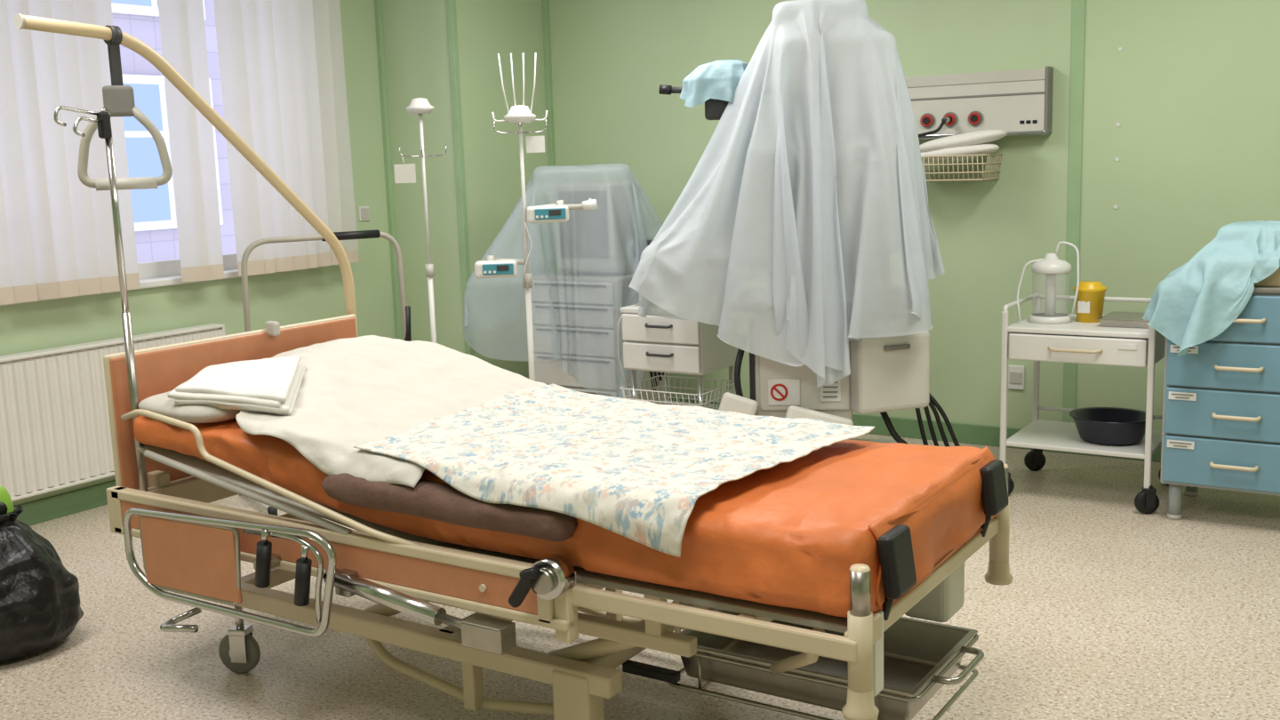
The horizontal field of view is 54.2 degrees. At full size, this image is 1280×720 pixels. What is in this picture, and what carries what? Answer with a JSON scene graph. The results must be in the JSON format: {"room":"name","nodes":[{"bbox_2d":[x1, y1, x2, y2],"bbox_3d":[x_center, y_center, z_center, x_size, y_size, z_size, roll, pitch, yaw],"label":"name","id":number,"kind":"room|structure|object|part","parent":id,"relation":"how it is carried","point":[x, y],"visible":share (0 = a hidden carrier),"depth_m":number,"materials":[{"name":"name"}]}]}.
{"room":"hospital room","nodes":[
{"label":"hospital room","id":0,"kind":"room"},
{"bbox_2d":[0,253,395,506],"bbox_3d":[-3.088,0.311,4.957,0.200,1.000,7.550,4,11,33],"label":"wall","id":1,"kind":"structure","parent":0,"point":[286,298],"depth_m":6.18,"materials":[{"name":"green paint"}]},
{"bbox_2d":[13,480,116,525],"bbox_3d":[-3.220,0.827,4.611,0.015,0.100,6.680,4,11,33],"label":"baseboard","id":2,"kind":"structure","parent":1,"relation":"attached to","point":[38,511],"depth_m":5.59,"materials":[{"name":"green paint"}]},
{"bbox_2d":[0,323,225,501],"bbox_3d":[-2.611,0.345,5.401,0.125,0.760,2.192,4,11,33],"label":"radiator","id":3,"kind":"object","parent":1,"relation":"attached to","point":[55,434],"visible":0.43,"depth_m":5.43,"materials":[{"name":"white metal"}]},
{"bbox_2d":[0,323,223,362],"bbox_3d":[-2.641,-0.013,5.287,0.095,0.015,2.080,4,11,33],"label":"grille","id":4,"kind":"object","parent":3,"relation":"attached to","point":[192,332],"depth_m":5.61,"materials":[{"name":"white metal"}]},
{"bbox_2d":[0,265,327,305],"bbox_3d":[-2.720,-0.254,5.319,0.120,0.034,3.620,4,11,33],"label":"window sill","id":5,"kind":"structure","parent":1,"relation":"attached to","point":[150,283],"depth_m":5.95,"materials":[{"name":"white wood"}]},
{"bbox_2d":[137,252,238,279],"bbox_3d":[-2.797,-0.311,5.359,0.060,0.080,3.520,4,11,33],"label":"frame","id":6,"kind":"object","parent":1,"relation":"on","point":[165,268],"visible":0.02,"depth_m":6.06,"materials":[{"name":"white plastic"}]},
{"bbox_2d":[374,0,402,339],"bbox_3d":[-1.438,-1.038,7.160,0.030,2.850,0.030,4,11,33],"label":"trim","id":7,"kind":"structure","parent":1,"relation":"attached to","point":[378,8],"depth_m":7.13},
{"bbox_2d":[339,0,390,256],"bbox_3d":[-1.471,-1.436,7.278,0.200,1.600,1.430,4,11,33],"label":"wall","id":8,"kind":"structure","parent":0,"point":[358,27],"depth_m":7.00,"materials":[{"name":"green paint"}]},
{"bbox_2d":[358,206,369,220],"bbox_3d":[-1.548,-0.824,7.023,0.018,0.080,0.080,4,11,33],"label":"wall socket","id":9,"kind":"object","parent":8,"relation":"attached to","point":[364,212],"visible":1,"depth_m":7.01,"materials":[{"name":"white plastic"}]},
{"bbox_2d":[381,0,549,378],"bbox_3d":[-0.988,-1.088,7.382,0.540,2.850,0.840,4,11,33],"label":"wall column","id":10,"kind":"structure","parent":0,"point":[415,32],"depth_m":7.05,"materials":[{"name":"green paint"}]},
{"bbox_2d":[446,0,474,356],"bbox_3d":[-0.993,-1.010,6.904,0.038,2.850,0.038,4,11,33],"label":"trim","id":11,"kind":"structure","parent":10,"relation":"attached to","point":[451,4],"depth_m":6.86,"materials":[{"name":"green paint"}]},
{"bbox_2d":[0,433,1279,719],"bbox_3d":[-0.279,1.054,3.250,6.850,0.100,7.950,4,11,33],"label":"floor","id":12,"kind":"structure","parent":0,"point":[1110,610],"depth_m":3.92,"materials":[{"name":"plastic"}]},
{"bbox_2d":[0,485,84,662],"bbox_3d":[-2.055,0.663,4.002,0.446,0.535,0.449,4,11,33],"label":"garbage bag","id":13,"kind":"object","parent":12,"relation":"on","point":[40,607],"visible":1,"depth_m":3.91,"materials":[{"name":"black plastic"}]},
{"bbox_2d":[239,229,411,515],"bbox_3d":[-1.421,0.021,5.758,0.813,1.209,0.540,-7,11,-31],"label":"frame","id":14,"kind":"object","parent":12,"relation":"on","point":[405,310],"visible":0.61,"depth_m":5.69,"materials":[{"name":"grey metal"}]},
{"bbox_2d":[393,97,446,343],"bbox_3d":[-1.010,-0.360,6.132,0.572,1.815,0.546,4,11,33],"label":"stand","id":15,"kind":"object","parent":12,"relation":"on","point":[404,173],"visible":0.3,"depth_m":6.02,"materials":[{"name":"white metal"}]},
{"bbox_2d":[405,97,434,114],"bbox_3d":[-1.052,-1.215,5.972,0.136,0.075,0.136,4,11,33],"label":"cup","id":16,"kind":"object","parent":15,"relation":"on","point":[419,106],"depth_m":5.93,"materials":[{"name":"white plastic"}]},
{"bbox_2d":[13,13,1013,719],"bbox_3d":[-0.372,-0.002,3.383,2.544,1.946,1.196,5,11,35],"label":"hospital bed","id":17,"kind":"object","parent":12,"relation":"on","point":[464,481],"visible":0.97,"depth_m":3.11,"materials":[{"name":"orange leather"}]},
{"bbox_3d":[-1.541,-0.635,3.724,0.263,0.237,0.027,-5,10,-19],"label":"trapeze handle","id":18,"kind":"part","parent":17,"relation":"part of","materials":[{"name":"beige plastic"}]},
{"bbox_3d":[-1.237,0.543,3.434,0.403,0.212,0.014,4,11,33],"label":"guard panel","id":19,"kind":"part","parent":17,"relation":"part of","materials":[{"name":"orange laminate"}]},
{"bbox_3d":[-1.267,0.375,4.101,0.050,0.090,0.930,4,11,33],"label":"head rail","id":20,"kind":"part","parent":17,"relation":"part of","materials":[{"name":"beige metal"}]},
{"bbox_3d":[-1.296,0.148,4.132,0.028,0.470,1.000,4,11,33],"label":"headboard panel","id":21,"kind":"part","parent":17,"relation":"part of","materials":[{"name":"orange laminate"}]},
{"bbox_2d":[167,355,306,415],"bbox_3d":[-1.157,0.076,3.636,0.371,0.116,0.410,-2,9,-1],"label":"linens","id":22,"kind":"object","parent":17,"relation":"on","point":[268,385],"visible":1,"depth_m":3.54,"materials":[{"name":"fabric"}]},
{"bbox_3d":[-0.970,0.456,3.231,0.026,0.044,0.018,4,11,33],"label":"guard grip rod","id":23,"kind":"part","parent":17,"relation":"part of","materials":[{"name":"silver metal"}]},
{"bbox_3d":[-0.782,0.308,3.776,1.152,0.165,0.860,4,11,33],"label":"backrest plate","id":24,"kind":"part","parent":17,"relation":"part of","materials":[{"name":"grey plastic"}]},
{"bbox_3d":[-0.848,0.489,3.156,0.026,0.044,0.018,4,11,33],"label":"guard grip rod","id":25,"kind":"part","parent":17,"relation":"part of","materials":[{"name":"silver metal"}]},
{"bbox_3d":[-0.856,0.443,3.256,1.660,0.030,0.040,4,11,33],"label":"rail","id":26,"kind":"part","parent":17,"relation":"part of","materials":[{"name":"metal"}]},
{"bbox_3d":[-0.874,0.496,3.272,1.540,0.081,0.020,4,11,33],"label":"panel","id":27,"kind":"part","parent":17,"relation":"part of","materials":[{"name":"orange laminate"}]},
{"bbox_3d":[-0.853,0.549,3.274,1.660,0.025,0.040,4,11,33],"label":"rail","id":28,"kind":"part","parent":17,"relation":"part of","materials":[{"name":"metal"}]},
{"bbox_3d":[-0.612,0.650,3.400,0.398,0.210,0.044,4,11,33],"label":"lift arm","id":29,"kind":"part","parent":17,"relation":"part of"},
{"bbox_2d":[321,472,577,541],"bbox_3d":[-0.480,0.345,3.035,0.800,0.091,0.108,4,11,33],"label":"cushion","id":30,"kind":"object","parent":17,"relation":"on","point":[427,498],"depth_m":2.97,"materials":[{"name":"brown fabric"}]},
{"bbox_3d":[-0.444,0.836,3.312,0.040,0.180,0.040,4,11,33],"label":"drop post","id":31,"kind":"part","parent":17,"relation":"part of","materials":[{"name":"beige metal"}]},
{"bbox_3d":[-0.395,0.631,2.940,0.202,0.044,0.024,4,11,33],"label":"actuator rod","id":32,"kind":"part","parent":17,"relation":"part of","materials":[{"name":"metal"}]},
{"bbox_3d":[-0.264,0.513,2.796,0.072,0.090,0.030,4,11,33],"label":"joint lever","id":33,"kind":"part","parent":17,"relation":"part of","materials":[{"name":"black plastic"}]},
{"bbox_3d":[-0.208,0.543,2.849,0.040,0.110,0.040,4,11,33],"label":"panel","id":34,"kind":"part","parent":17,"relation":"part of","materials":[{"name":"beige plastic"}]},
{"bbox_3d":[-0.300,0.281,3.446,2.343,0.259,0.924,4,11,33],"label":"mattress","id":35,"kind":"part","parent":17,"relation":"part of","materials":[{"name":"orange leather"}]},
{"bbox_3d":[-0.168,0.559,2.839,0.040,0.160,0.040,4,11,33],"label":"joint post","id":36,"kind":"part","parent":17,"relation":"part of","materials":[{"name":"beige metal"}]},
{"bbox_3d":[-0.078,0.698,3.059,0.367,0.190,0.044,4,11,33],"label":"lift arm","id":37,"kind":"part","parent":17,"relation":"part of"},
{"bbox_3d":[-0.080,0.734,3.866,0.040,0.180,0.040,4,11,33],"label":"drop post","id":38,"kind":"part","parent":17,"relation":"part of","materials":[{"name":"beige metal"}]},
{"bbox_3d":[-0.317,0.626,3.142,1.050,0.040,0.040,4,11,33],"label":"sub frame","id":39,"kind":"part","parent":17,"relation":"part of","materials":[{"name":"beige metal"}]},
{"bbox_3d":[0.037,0.588,2.902,0.044,0.130,0.036,4,11,33],"label":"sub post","id":40,"kind":"part","parent":17,"relation":"part of","materials":[{"name":"beige metal"}]},
{"bbox_3d":[0.133,0.552,2.649,0.710,0.045,0.025,4,11,33],"label":"rail foot","id":41,"kind":"part","parent":17,"relation":"part of","materials":[{"name":"beige metal"}]},
{"bbox_2d":[680,608,983,719],"bbox_3d":[0.485,0.745,3.134,0.716,0.103,0.436,4,11,33],"label":"stainless steel tray","id":42,"kind":"object","parent":17,"relation":"attached to","point":[916,652],"visible":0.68,"depth_m":3.11,"materials":[{"name":"silver metal"}]},
{"bbox_3d":[0.753,0.721,2.954,0.073,0.016,0.216,4,11,33],"label":"pan handle","id":43,"kind":"part","parent":42,"relation":"part of","materials":[{"name":"metal"}]},
{"bbox_3d":[0.461,0.543,2.501,0.020,0.050,0.080,4,11,33],"label":"bracket arm","id":44,"kind":"part","parent":17,"relation":"part of"},
{"bbox_3d":[0.669,0.489,2.851,0.035,0.040,0.930,4,11,33],"label":"foot rail","id":45,"kind":"part","parent":17,"relation":"part of","materials":[{"name":"beige metal"}]},
{"bbox_2d":[474,52,597,381],"bbox_3d":[-0.472,-0.333,5.433,0.572,1.950,0.546,4,11,33],"label":"stand","id":46,"kind":"object","parent":12,"relation":"on","point":[492,268],"visible":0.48,"depth_m":5.30,"materials":[{"name":"white metal"}]},
{"bbox_3d":[-0.644,-0.427,5.386,0.033,0.050,0.048,-2,9,-4],"label":"pump knob","id":47,"kind":"part","parent":46,"relation":"part of","materials":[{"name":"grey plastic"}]},
{"bbox_2d":[504,104,535,123],"bbox_3d":[-0.509,-1.042,5.298,0.136,0.075,0.136,4,11,33],"label":"cup","id":48,"kind":"object","parent":46,"relation":"on","point":[519,114],"depth_m":5.26,"materials":[{"name":"white plastic"}]},
{"bbox_3d":[-0.342,-0.662,5.370,0.033,0.050,0.048,-2,9,-4],"label":"pump knob","id":49,"kind":"part","parent":46,"relation":"part of","materials":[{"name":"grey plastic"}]},
{"bbox_3d":[-0.267,-0.670,5.362,0.142,0.049,0.027,-1,9,5],"label":"pump arm","id":50,"kind":"part","parent":46,"relation":"part of","materials":[{"name":"grey plastic"}]},
{"bbox_3d":[-0.215,-0.662,5.349,0.067,0.053,0.044,-2,9,-4],"label":"pump arm knob","id":51,"kind":"part","parent":46,"relation":"part of","materials":[{"name":"white plastic"}]},
{"bbox_2d":[534,183,664,404],"bbox_3d":[-0.146,-0.246,6.617,0.742,1.380,0.506,4,11,33],"label":"trolley","id":52,"kind":"object","parent":12,"relation":"on","point":[548,372],"visible":0.02,"depth_m":6.57,"materials":[{"name":"grey plastic"}]},
{"bbox_2d":[455,163,663,398],"bbox_3d":[-0.378,-0.391,6.545,1.171,1.245,0.795,-1,9,5],"label":"sheet","id":53,"kind":"object","parent":52,"relation":"on","point":[582,268],"visible":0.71,"depth_m":6.29,"materials":[{"name":"clear plastic"}]},
{"bbox_3d":[-0.341,0.060,6.516,0.520,0.160,0.018,4,11,33],"label":"drawer","id":54,"kind":"part","parent":52,"relation":"part of","materials":[{"name":"grey plastic"}]},
{"bbox_3d":[-0.336,0.228,6.543,0.520,0.160,0.018,4,11,33],"label":"drawer","id":55,"kind":"part","parent":52,"relation":"part of","materials":[{"name":"grey plastic"}]},
{"bbox_2d":[617,299,737,409],"bbox_3d":[0.190,0.101,6.003,0.475,0.870,0.423,4,11,33],"label":"trolley","id":56,"kind":"object","parent":12,"relation":"on","point":[650,344],"visible":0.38,"depth_m":5.85,"materials":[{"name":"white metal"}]},
{"bbox_3d":[-0.025,0.251,6.028,0.024,0.420,0.024,4,11,33],"label":"leg","id":57,"kind":"part","parent":56,"relation":"part of","materials":[{"name":"silver metal"}]},
{"bbox_3d":[0.083,-0.158,5.807,0.152,0.019,0.030,4,11,33],"label":"handle","id":58,"kind":"part","parent":56,"relation":"part of","materials":[{"name":"grey plastic"}]},
{"bbox_3d":[0.087,-0.025,5.829,0.152,0.019,0.030,4,11,33],"label":"handle","id":59,"kind":"part","parent":56,"relation":"part of","materials":[{"name":"grey plastic"}]},
{"bbox_3d":[0.095,-0.144,5.828,0.420,0.125,0.020,4,11,33],"label":"drawer","id":60,"kind":"part","parent":56,"relation":"part of","materials":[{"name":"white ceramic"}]},
{"bbox_3d":[0.099,-0.011,5.850,0.420,0.125,0.020,4,11,33],"label":"drawer","id":61,"kind":"part","parent":56,"relation":"part of","materials":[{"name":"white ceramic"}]},
{"bbox_3d":[0.137,0.205,6.276,0.024,0.420,0.024,4,11,33],"label":"leg","id":62,"kind":"part","parent":56,"relation":"part of","materials":[{"name":"silver metal"}]},
{"bbox_2d":[619,375,735,409],"bbox_3d":[0.188,0.179,5.990,0.456,0.125,0.376,4,11,33],"label":"wire basket","id":63,"kind":"object","parent":56,"relation":"on","point":[667,378],"depth_m":6.04,"materials":[{"name":"white metal"}]},
{"bbox_3d":[0.285,0.273,5.828,0.024,0.420,0.024,4,11,33],"label":"leg","id":64,"kind":"part","parent":56,"relation":"part of","materials":[{"name":"silver metal"}]},
{"bbox_3d":[0.448,0.227,6.076,0.024,0.420,0.024,4,11,33],"label":"leg","id":65,"kind":"part","parent":56,"relation":"part of","materials":[{"name":"silver metal"}]},
{"bbox_2d":[658,84,959,446],"bbox_3d":[0.855,-0.404,5.290,1.481,2.050,0.807,-2,9,-1],"label":"machine","id":66,"kind":"object","parent":12,"relation":"on","point":[885,373],"visible":0.21,"depth_m":5.16,"materials":[{"name":"grey plastic"}]},
{"bbox_3d":[0.111,-1.176,5.435,0.054,0.045,0.040,-1,9,8],"label":"arm knob","id":67,"kind":"part","parent":66,"relation":"part of","materials":[{"name":"black plastic"}]},
{"bbox_3d":[0.396,-1.156,5.379,0.535,0.063,0.040,0,9,13],"label":"support arm","id":68,"kind":"part","parent":66,"relation":"part of","materials":[{"name":"grey plastic"}]},
{"bbox_2d":[680,59,749,107],"bbox_3d":[0.341,-1.186,5.371,0.338,0.199,0.236,1,10,15],"label":"cloth","id":69,"kind":"object","parent":66,"relation":"on","point":[722,79],"visible":0.78,"depth_m":5.29,"materials":[{"name":"fabric"}]},
{"bbox_3d":[0.598,0.133,5.188,0.130,0.110,0.006,-1,9,8],"label":"label plate","id":70,"kind":"part","parent":66,"relation":"part of","materials":[{"name":"plastic"}]},
{"bbox_2d":[626,0,942,391],"bbox_3d":[0.612,-0.709,5.281,1.298,1.559,0.797,0,9,12],"label":"sheet","id":71,"kind":"object","parent":66,"relation":"on","point":[804,228],"visible":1,"depth_m":5.03,"materials":[{"name":"white fabric"}]},
{"bbox_3d":[0.680,0.002,5.168,0.370,0.420,0.020,-1,9,8],"label":"panel","id":72,"kind":"part","parent":66,"relation":"part of","materials":[{"name":"white plastic"}]},
{"bbox_3d":[0.794,0.455,5.478,0.740,0.100,0.600,-1,9,8],"label":"plate","id":73,"kind":"part","parent":66,"relation":"part of","materials":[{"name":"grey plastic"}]},
{"bbox_3d":[1.052,-0.051,5.109,0.120,0.020,0.012,-5,10,-20],"label":"drawer pull","id":74,"kind":"part","parent":66,"relation":"part of","materials":[{"name":"grey plastic"}]},
{"bbox_2d":[999,292,1168,513],"bbox_3d":[1.939,0.160,5.395,0.682,0.835,0.576,4,11,33],"label":"trolley","id":75,"kind":"object","parent":12,"relation":"on","point":[1076,342],"visible":0.59,"depth_m":5.21,"materials":[{"name":"white metal"}]},
{"bbox_3d":[1.556,0.142,5.345,0.025,0.710,0.025,4,11,33],"label":"leg","id":76,"kind":"part","parent":75,"relation":"part of","materials":[{"name":"white metal"}]},
{"bbox_3d":[1.681,-0.248,5.495,0.020,0.045,0.520,4,11,33],"label":"rail","id":77,"kind":"part","parent":75,"relation":"part of","materials":[{"name":"white metal"}]},
{"bbox_3d":[1.827,0.067,5.758,0.025,0.710,0.025,4,11,33],"label":"leg","id":78,"kind":"part","parent":75,"relation":"part of","materials":[{"name":"white metal"}]},
{"bbox_3d":[1.846,0.418,5.811,0.043,0.020,0.050,-1,9,3],"label":"castor crown","id":79,"kind":"part","parent":75,"relation":"part of","materials":[{"name":"black plastic"}]},
{"bbox_2d":[1016,241,1079,324],"bbox_3d":[1.744,-0.336,5.382,0.238,0.347,0.180,-2,9,-3],"label":"jar","id":80,"kind":"object","parent":75,"relation":"on","point":[1051,265],"visible":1,"depth_m":5.35,"materials":[{"name":"white plastic"}]},
{"bbox_3d":[1.767,-0.419,5.370,0.164,0.082,0.164,4,11,33],"label":"lid","id":81,"kind":"part","parent":80,"relation":"part of","materials":[{"name":"white plastic"}]},
{"bbox_3d":[1.784,-0.041,5.133,0.221,0.019,0.035,4,11,33],"label":"drawer handle","id":82,"kind":"part","parent":75,"relation":"part of","materials":[{"name":"beige plastic"}]},
{"bbox_3d":[1.916,-0.075,5.334,0.550,0.110,0.462,4,11,33],"label":"drawer","id":83,"kind":"part","parent":75,"relation":"part of","materials":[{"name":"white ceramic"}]},
{"bbox_2d":[1006,419,1161,459],"bbox_3d":[1.947,0.339,5.428,0.590,0.020,0.500,4,11,33],"label":"shelf","id":84,"kind":"object","parent":75,"relation":"attached to","point":[1040,434],"depth_m":5.33,"materials":[{"name":"white metal"}]},
{"bbox_2d":[1072,280,1106,322],"bbox_3d":[1.931,-0.250,5.366,0.136,0.170,0.136,4,11,33],"label":"sharps container","id":85,"kind":"object","parent":75,"relation":"on","point":[1091,296],"visible":0.96,"depth_m":5.32,"materials":[{"name":"yellow plastic"}]},
{"bbox_3d":[2.064,-0.271,5.542,0.590,0.020,0.020,4,11,33],"label":"rail","id":86,"kind":"part","parent":75,"relation":"part of","materials":[{"name":"white metal"}]},
{"bbox_3d":[2.080,0.237,5.624,0.590,0.016,0.016,4,11,33],"label":"shelf rail","id":87,"kind":"part","parent":75,"relation":"part of","materials":[{"name":"white metal"}]},
{"bbox_2d":[1069,407,1154,445],"bbox_3d":[2.006,0.287,5.319,0.340,0.112,0.323,4,11,33],"label":"plastic basin","id":88,"kind":"object","parent":75,"relation":"on","point":[1107,426],"visible":0.96,"depth_m":5.25,"materials":[{"name":"black plastic"}]},
{"bbox_2d":[1097,311,1149,328],"bbox_3d":[2.068,-0.169,5.255,0.220,0.036,0.260,4,11,33],"label":"tray","id":89,"kind":"object","parent":75,"relation":"on","point":[1116,318],"visible":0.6,"depth_m":5.19,"materials":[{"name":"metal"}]},
{"bbox_3d":[2.070,0.529,5.079,0.043,0.020,0.050,-1,9,3],"label":"castor crown","id":90,"kind":"part","parent":75,"relation":"part of","materials":[{"name":"black plastic"}]},
{"bbox_3d":[2.052,0.178,5.027,0.025,0.710,0.025,4,11,33],"label":"leg","id":91,"kind":"part","parent":75,"relation":"part of","materials":[{"name":"white metal"}]},
{"bbox_2d":[1160,286,1279,519],"bbox_3d":[2.405,0.158,4.971,0.550,0.945,0.543,4,11,33],"label":"base cabinet","id":92,"kind":"object","parent":12,"relation":"on","point":[1220,428],"visible":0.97,"depth_m":4.79,"materials":[{"name":"blue plastic"}]},
{"bbox_2d":[1141,220,1279,353],"bbox_3d":[2.395,-0.295,4.886,0.715,0.486,0.654,4,11,33],"label":"drape","id":93,"kind":"object","parent":92,"relation":"on","point":[1197,303],"visible":1,"depth_m":4.74,"materials":[{"name":"blue fabric"}]},
{"bbox_3d":[2.288,0.404,4.817,0.506,0.187,0.020,4,11,33],"label":"drawer","id":94,"kind":"part","parent":92,"relation":"part of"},
{"bbox_3d":[2.281,0.212,4.786,0.506,0.185,0.020,4,11,33],"label":"drawer","id":95,"kind":"part","parent":92,"relation":"part of","materials":[{"name":"blue metal"}]},
{"bbox_3d":[2.275,0.026,4.755,0.506,0.177,0.020,4,11,33],"label":"drawer","id":96,"kind":"part","parent":92,"relation":"part of","materials":[{"name":"blue metal"}]},
{"bbox_3d":[2.278,0.410,4.793,0.176,0.020,0.035,4,11,33],"label":"handle","id":97,"kind":"part","parent":92,"relation":"part of","materials":[{"name":"beige plastic"}]},
{"bbox_3d":[2.272,0.218,4.762,0.176,0.020,0.035,4,11,33],"label":"handle","id":98,"kind":"part","parent":92,"relation":"part of","materials":[{"name":"beige plastic"}]},
{"bbox_3d":[2.266,0.032,4.732,0.176,0.020,0.035,4,11,33],"label":"handle","id":99,"kind":"part","parent":92,"relation":"part of","materials":[{"name":"beige plastic"}]},
{"bbox_3d":[2.269,-0.157,4.726,0.506,0.177,0.020,4,11,33],"label":"drawer","id":100,"kind":"part","parent":92,"relation":"part of","materials":[{"name":"blue wood"}]},
{"bbox_3d":[2.260,-0.151,4.702,0.176,0.020,0.035,4,11,33],"label":"handle","id":101,"kind":"part","parent":92,"relation":"part of","materials":[{"name":"beige plastic"}]},
{"bbox_2d":[1254,260,1279,287],"bbox_3d":[2.464,-0.391,4.845,0.440,0.175,0.420,4,11,33],"label":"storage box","id":102,"kind":"object","parent":92,"relation":"on","point":[1273,280],"visible":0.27,"depth_m":4.68,"materials":[{"name":"beige plastic"}]},
{"bbox_2d":[548,0,1279,430],"bbox_3d":[1.775,-0.989,6.217,6.850,2.850,0.200,4,11,33],"label":"wall","id":103,"kind":"structure","parent":0,"point":[1192,89],"depth_m":6.05,"materials":[{"name":"green paint"}]},
{"bbox_2d":[541,0,555,166],"bbox_3d":[-0.529,-1.132,7.563,0.030,2.850,0.030,4,11,33],"label":"trim","id":104,"kind":"structure","parent":103,"relation":"attached to","point":[545,3],"depth_m":7.47,"materials":[{"name":"green paint"}]},
{"bbox_2d":[669,397,1161,462],"bbox_3d":[2.000,0.401,6.194,5.880,0.100,0.015,4,11,33],"label":"baseboard","id":105,"kind":"structure","parent":103,"relation":"attached to","point":[981,435],"depth_m":6.45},
{"bbox_2d":[923,153,1003,181],"bbox_3d":[1.504,-0.941,6.116,0.477,0.121,0.272,4,11,33],"label":"wall basket","id":106,"kind":"object","parent":103,"relation":"attached to","point":[953,164],"visible":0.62,"depth_m":5.99,"materials":[{"name":"white metal"}]},
{"bbox_2d":[921,129,1007,162],"bbox_3d":[1.522,-1.034,6.052,0.510,0.147,0.216,4,11,33],"label":"folded towel","id":107,"kind":"object","parent":106,"relation":"in","point":[973,142],"visible":0.88,"depth_m":5.94,"materials":[{"name":"fabric"}]},
{"bbox_2d":[906,65,1053,139],"bbox_3d":[1.440,-1.077,6.176,1.120,0.662,0.203,4,11,33],"label":"panel","id":108,"kind":"object","parent":103,"relation":"attached to","point":[1015,102],"visible":0.71,"depth_m":6.03,"materials":[{"name":"grey plastic"}]},
{"bbox_2d":[920,112,935,127],"bbox_3d":[1.419,-1.184,6.178,0.072,0.072,0.030,4,11,33],"label":"outlet","id":109,"kind":"object","parent":108,"relation":"attached to","point":[927,120],"depth_m":6.17,"materials":[{"name":"red plastic"}]},
{"bbox_3d":[1.355,-0.963,6.194,0.047,0.437,0.343,-11,13,-44],"label":"cord","id":110,"kind":"part","parent":108,"relation":"part of","materials":[{"name":"black rubber"}]},
{"bbox_2d":[943,112,957,127],"bbox_3d":[1.516,-1.177,6.116,0.072,0.072,0.030,4,11,33],"label":"outlet","id":111,"kind":"object","parent":108,"relation":"attached to","point":[953,116],"depth_m":6.11,"materials":[{"name":"red plastic"}]},
{"bbox_2d":[968,111,983,126],"bbox_3d":[1.620,-1.170,6.049,0.072,0.072,0.030,4,11,33],"label":"outlet","id":112,"kind":"object","parent":108,"relation":"attached to","point":[975,118],"depth_m":6.04,"materials":[{"name":"red plastic"}]},
{"bbox_3d":[1.460,-1.110,6.213,1.110,0.020,0.070,4,11,33],"label":"rail","id":113,"kind":"part","parent":108,"relation":"part of","materials":[{"name":"silver metal"}]},
{"bbox_2d":[1008,365,1024,390],"bbox_3d":[1.872,0.087,6.218,0.080,0.120,0.018,4,11,33],"label":"wall socket","id":114,"kind":"object","parent":103,"relation":"attached to","point":[1016,373],"visible":1,"depth_m":6.21,"materials":[{"name":"white plastic"}]},
{"bbox_2d":[1062,0,1085,422],"bbox_3d":[2.058,-0.949,5.912,0.060,2.850,0.008,4,11,33],"label":"trim","id":115,"kind":"structure","parent":103,"relation":"attached to","point":[1078,6],"depth_m":5.91,"materials":[{"name":"green paint"}]},
{"bbox_2d":[1113,47,1122,208],"bbox_3d":[2.215,-1.071,5.790,0.018,0.738,0.005,4,11,33],"label":"caps","id":116,"kind":"object","parent":103,"relation":"attached to","point":[1120,49],"visible":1,"depth_m":5.79,"materials":[{"name":"white plastic"}]},
{"bbox_3d":[-3.160,-1.885,4.601,0.200,0.250,7.550,4,11,33],"label":"wall","id":117,"kind":"structure","parent":0,"visible":0},
{"bbox_2d":[0,0,359,304],"bbox_3d":[-2.575,-1.097,5.209,0.180,1.695,3.750,4,11,33],"label":"vertical blinds","id":118,"kind":"object","parent":117,"relation":"attached to","point":[282,68],"visible":0.95,"depth_m":5.88,"materials":[{"name":"fabric"}]},
{"label":"outside","id":119,"kind":"structure","parent":0,"visible":0},
{"bbox_2d":[112,0,236,262],"bbox_3d":[-5.182,-2.879,12.552,0.600,13.000,28.000,4,11,33],"label":"facade","id":120,"kind":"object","parent":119,"point":[157,244],"visible":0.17,"depth_m":12.75,"materials":[{"name":"tile"}]},
{"bbox_2d":[111,0,205,20],"bbox_3d":[-4.861,-4.164,12.287,0.070,1.520,1.220,4,11,33],"label":"frame","id":121,"kind":"object","parent":120,"relation":"attached to","point":[152,11],"visible":0.31,"depth_m":12.23,"materials":[{"name":"white plastic"}]},
{"bbox_2d":[111,0,151,6],"bbox_3d":[-4.973,-3.863,12.077,0.025,0.820,0.480,4,11,33],"label":"pane","id":122,"kind":"object","parent":121,"relation":"attached to","point":[148,3],"visible":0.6,"depth_m":12.18,"materials":[{"name":"blue"}]},
{"bbox_2d":[122,73,223,231],"bbox_3d":[-4.794,-2.092,12.623,0.070,1.520,1.220,4,11,33],"label":"frame","id":123,"kind":"object","parent":120,"relation":"attached to","point":[141,79],"visible":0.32,"depth_m":12.54,"materials":[{"name":"white plastic"}]},
{"bbox_2d":[122,83,163,130],"bbox_3d":[-4.929,-2.487,12.300,0.025,0.450,0.480,4,11,33],"label":"pane","id":124,"kind":"object","parent":123,"relation":"attached to","point":[147,97],"visible":0.64,"depth_m":12.35,"materials":[{"name":"blue glass"}]},
{"bbox_2d":[125,137,171,222],"bbox_3d":[-4.906,-1.791,12.413,0.025,0.820,0.480,4,11,33],"label":"pane","id":125,"kind":"object","parent":123,"relation":"attached to","point":[143,158],"visible":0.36,"depth_m":12.40,"materials":[{"name":"blue glass"}]}
]}

